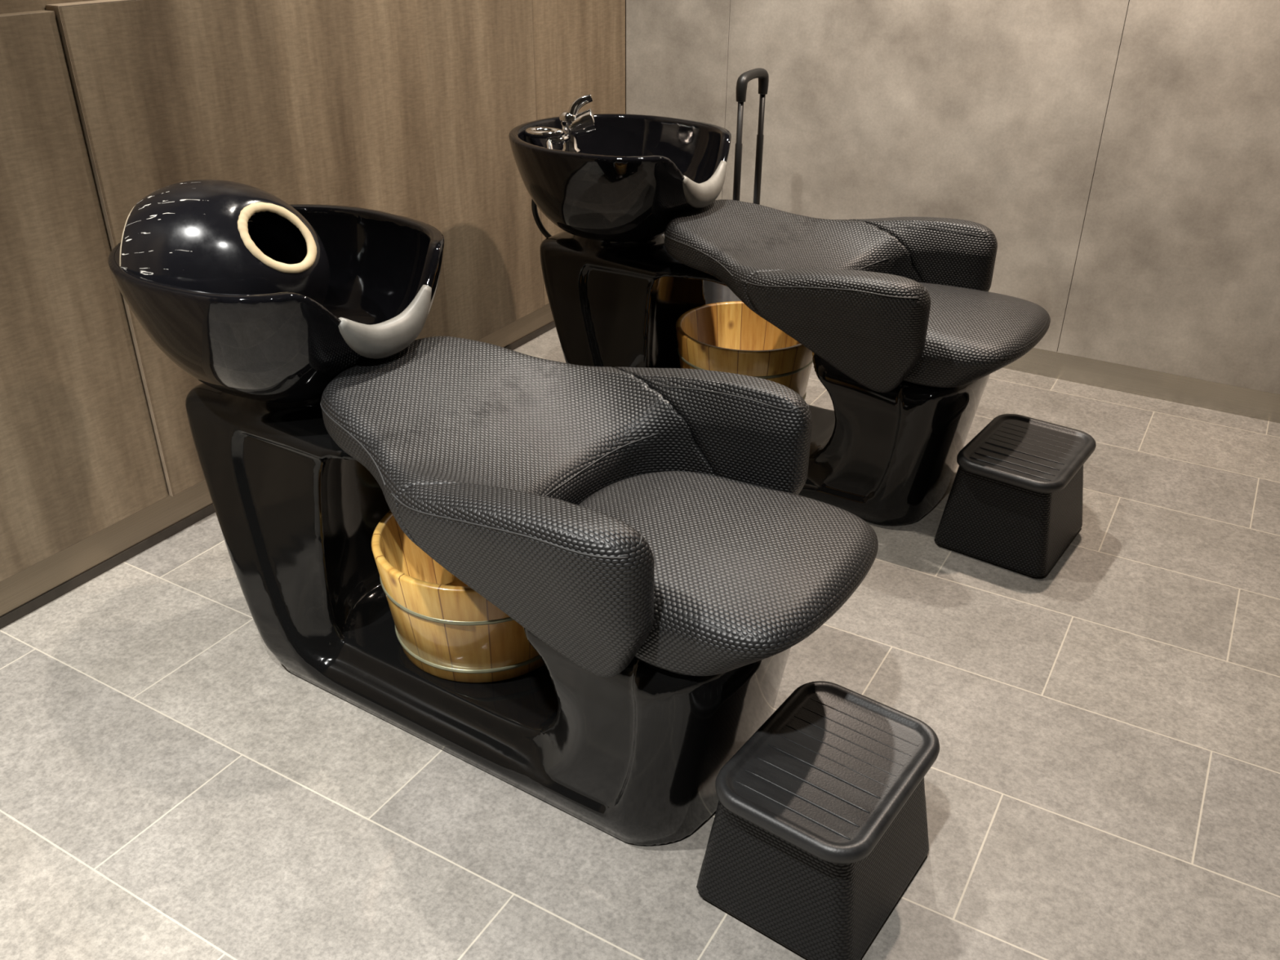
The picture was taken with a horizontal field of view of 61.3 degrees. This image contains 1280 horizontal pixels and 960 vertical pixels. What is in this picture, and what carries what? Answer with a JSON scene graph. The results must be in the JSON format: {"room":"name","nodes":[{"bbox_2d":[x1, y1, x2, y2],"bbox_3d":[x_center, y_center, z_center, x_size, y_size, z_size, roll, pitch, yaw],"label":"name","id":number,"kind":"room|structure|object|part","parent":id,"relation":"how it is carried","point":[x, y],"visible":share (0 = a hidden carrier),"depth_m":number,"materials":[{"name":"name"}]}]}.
{"room":"salon","nodes":[
{"label":"salon","id":0,"kind":"room"},
{"bbox_2d":[0,0,95,13],"bbox_3d":[-1.716,-0.595,1.154,0.116,2.650,6.507,16,33,26],"label":"wall","id":1,"kind":"structure","parent":0,"point":[6,6],"depth_m":2.00,"materials":[{"name":"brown wood"}]},
{"bbox_2d":[0,9,168,582],"bbox_3d":[-1.354,-0.220,1.903,0.033,1.041,0.974,16,33,26],"label":"wall panel","id":2,"kind":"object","parent":1,"relation":"attached to","point":[79,455],"depth_m":2.18,"materials":[{"name":"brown wood"}]},
{"bbox_2d":[45,0,130,6],"bbox_3d":[-0.718,-1.197,2.588,0.038,0.002,1.506,16,33,26],"label":"trim","id":3,"kind":"structure","parent":1,"relation":"attached to","point":[95,1],"depth_m":2.06,"materials":[{"name":"brown wood"}]},
{"bbox_2d":[44,5,173,496],"bbox_3d":[-1.101,-0.425,2.270,0.038,1.048,0.001,16,33,26],"label":"trim","id":4,"kind":"structure","parent":1,"relation":"attached to","point":[55,9],"depth_m":2.19,"materials":[{"name":"brown wood"}]},
{"bbox_2d":[0,302,553,617],"bbox_3d":[-1.696,0.549,1.700,0.003,0.120,6.407,16,33,26],"label":"baseboard","id":5,"kind":"structure","parent":1,"relation":"attached to","point":[48,574],"depth_m":2.46,"materials":[{"name":"brown wood"}]},
{"bbox_2d":[0,320,555,629],"bbox_3d":[-1.693,0.592,1.721,0.004,0.024,6.407,16,33,26],"label":"trim","id":6,"kind":"structure","parent":1,"relation":"attached to","point":[7,619],"depth_m":2.47,"materials":[{"name":"brown wood"}]},
{"bbox_2d":[44,0,543,495],"bbox_3d":[-0.722,-0.738,2.842,0.041,1.048,1.506,16,33,26],"label":"wall panel","id":7,"kind":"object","parent":1,"relation":"attached to","point":[410,108],"depth_m":2.63,"materials":[{"name":"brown wood"}]},
{"bbox_2d":[531,14,543,306],"bbox_3d":[-0.340,-1.052,3.415,0.034,1.048,0.001,16,33,26],"label":"trim","id":8,"kind":"structure","parent":1,"relation":"attached to","point":[531,15],"depth_m":3.32,"materials":[{"name":"brown wood"}]},
{"bbox_2d":[531,0,625,305],"bbox_3d":[-0.204,-1.164,3.622,0.037,1.048,0.542,16,33,26],"label":"wall panel","id":9,"kind":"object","parent":1,"relation":"attached to","point":[579,46],"depth_m":3.48,"materials":[{"name":"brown wood"}]},
{"bbox_2d":[625,0,626,114],"bbox_3d":[1.945,-1.342,2.550,4.604,2.650,0.116,16,33,26],"label":"wall","id":10,"kind":"structure","parent":0,"point":[625,0],"depth_m":3.74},
{"bbox_2d":[626,0,730,199],"bbox_3d":[0.126,-1.867,3.388,0.387,2.558,0.018,16,33,26],"label":"wall panel","id":11,"kind":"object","parent":10,"relation":"attached to","point":[677,51],"depth_m":3.63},
{"bbox_2d":[722,0,1129,351],"bbox_3d":[0.807,-1.671,3.041,1.186,2.558,0.018,16,33,26],"label":"wall panel","id":12,"kind":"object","parent":10,"relation":"attached to","point":[990,113],"depth_m":3.29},
{"bbox_2d":[1002,347,1279,423],"bbox_3d":[1.919,-0.197,3.114,4.578,0.100,0.003,16,33,26],"label":"baseboard","id":13,"kind":"structure","parent":10,"relation":"attached to","point":[1244,402],"depth_m":3.30,"materials":[{"name":"metal"}]},
{"bbox_2d":[1057,0,1279,394],"bbox_3d":[1.845,-1.373,2.511,1.217,2.558,0.018,16,33,26],"label":"wall panel","id":14,"kind":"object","parent":10,"relation":"attached to","point":[1177,268],"depth_m":3.03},
{"bbox_2d":[0,327,1279,959],"bbox_3d":[0.290,1.207,0.735,4.800,0.080,6.607,16,33,26],"label":"floor","id":15,"kind":"structure","parent":0,"point":[1103,783],"depth_m":1.91,"materials":[{"name":"grey tile"}]},
{"bbox_2d":[107,204,878,845],"bbox_3d":[-0.296,0.038,1.935,1.439,0.802,0.616,17,33,28],"label":"chair","id":16,"kind":"object","parent":15,"relation":"on","point":[649,533],"visible":0.95,"depth_m":1.78,"materials":[{"name":"black leather"}]},
{"bbox_2d":[119,179,329,305],"bbox_3d":[-0.725,-0.396,1.912,0.334,0.261,0.300,1,29,1],"label":"hood","id":17,"kind":"object","parent":16,"relation":"on","point":[217,236],"visible":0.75,"depth_m":1.80,"materials":[{"name":"black paint"}]},
{"bbox_2d":[107,204,444,402],"bbox_3d":[-0.664,-0.312,2.012,0.560,0.266,0.539,17,33,28],"label":"basin","id":18,"kind":"object","parent":16,"relation":"in","point":[385,268],"depth_m":1.84,"materials":[{"name":"black ceramic"}]},
{"bbox_2d":[371,510,544,682],"bbox_3d":[-0.297,0.191,2.051,0.391,0.225,0.391,4,29,6],"label":"wooden bucket","id":19,"kind":"object","parent":16,"relation":"on","point":[443,626],"visible":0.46,"depth_m":1.92,"materials":[{"name":"brown wood"}]},
{"bbox_3d":[-0.204,-0.029,1.830,0.665,0.262,0.573,17,33,28],"label":"backrest","id":20,"kind":"part","parent":16,"relation":"part of","materials":[{"name":"black leather"}]},
{"bbox_3d":[-0.167,0.137,1.550,0.419,0.278,0.105,17,33,28],"label":"armrest","id":21,"kind":"part","parent":16,"relation":"part of","materials":[{"name":"black leather"}]},
{"bbox_3d":[0.106,-0.067,1.924,0.420,0.278,0.105,17,33,28],"label":"armrest","id":22,"kind":"part","parent":16,"relation":"part of","materials":[{"name":"black leather"}]},
{"bbox_3d":[0.105,0.117,1.683,0.483,0.135,0.421,17,33,28],"label":"seat","id":23,"kind":"part","parent":16,"relation":"part of","materials":[{"name":"black leather"}]},
{"bbox_2d":[703,67,768,304],"bbox_3d":[0.253,-0.815,3.386,0.236,0.903,0.370,16,33,26],"label":"suitcase","id":24,"kind":"object","parent":15,"relation":"on","point":[714,292],"visible":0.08,"depth_m":3.23,"materials":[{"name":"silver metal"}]},
{"bbox_2d":[508,93,1050,525],"bbox_3d":[0.301,-0.476,2.795,1.440,0.880,0.616,17,33,28],"label":"chair","id":25,"kind":"object","parent":15,"relation":"on","point":[905,333],"visible":0.91,"depth_m":2.66,"materials":[{"name":"black leather"}]},
{"bbox_2d":[524,93,598,152],"bbox_3d":[-0.221,-0.926,2.886,0.160,0.185,0.220,16,33,26],"label":"faucet","id":26,"kind":"object","parent":25,"relation":"on","point":[561,132],"depth_m":2.89,"materials":[{"name":"silver metal"}]},
{"bbox_2d":[508,113,731,242],"bbox_3d":[-0.067,-0.792,2.890,0.560,0.266,0.539,17,33,28],"label":"basin","id":27,"kind":"object","parent":25,"relation":"in","point":[607,177],"depth_m":2.75,"materials":[{"name":"black ceramic"}]},
{"bbox_2d":[675,301,813,399],"bbox_3d":[0.292,-0.322,2.990,0.391,0.225,0.391,0,29,0],"label":"wooden bucket","id":28,"kind":"object","parent":25,"relation":"on","point":[729,336],"visible":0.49,"depth_m":2.92,"materials":[{"name":"pine wood"},{"name":"dark grey metal"}]},
{"bbox_3d":[0.395,-0.510,2.711,0.665,0.262,0.573,17,33,28],"label":"backrest","id":29,"kind":"part","parent":25,"relation":"part of","materials":[{"name":"black leather"}]},
{"bbox_3d":[0.435,-0.345,2.432,0.419,0.278,0.105,17,33,28],"label":"armrest","id":30,"kind":"part","parent":25,"relation":"part of","materials":[{"name":"black leather"}]},
{"bbox_3d":[0.705,-0.550,2.807,0.420,0.278,0.105,17,33,28],"label":"armrest","id":31,"kind":"part","parent":25,"relation":"part of","materials":[{"name":"black leather"}]},
{"bbox_3d":[0.706,-0.365,2.566,0.483,0.135,0.421,17,33,28],"label":"seat","id":32,"kind":"part","parent":25,"relation":"part of","materials":[{"name":"black leather"}]},
{"bbox_2d":[696,680,939,959],"bbox_3d":[0.278,0.513,1.656,0.266,0.238,0.326,20,34,31],"label":"footstool","id":33,"kind":"object","parent":15,"relation":"on","point":[819,830],"visible":1,"depth_m":1.57,"materials":[{"name":"black plastic"}]},
{"bbox_2d":[715,680,939,863],"bbox_3d":[0.282,0.421,1.603,0.244,0.026,0.326,20,34,31],"label":"tray","id":34,"kind":"object","parent":33,"relation":"on","point":[833,767],"depth_m":1.58,"materials":[{"name":"black plastic"}]},
{"bbox_2d":[933,413,1096,577],"bbox_3d":[0.890,0.025,2.548,0.266,0.238,0.326,20,34,31],"label":"footstool","id":35,"kind":"object","parent":15,"relation":"on","point":[1015,500],"visible":1,"depth_m":2.46,"materials":[{"name":"black plastic"}]},
{"bbox_2d":[956,413,1096,493],"bbox_3d":[0.894,-0.067,2.495,0.244,0.026,0.326,20,34,31],"label":"tray","id":36,"kind":"object","parent":35,"relation":"on","point":[1026,454],"depth_m":2.47,"materials":[{"name":"black plastic"}]}
]}

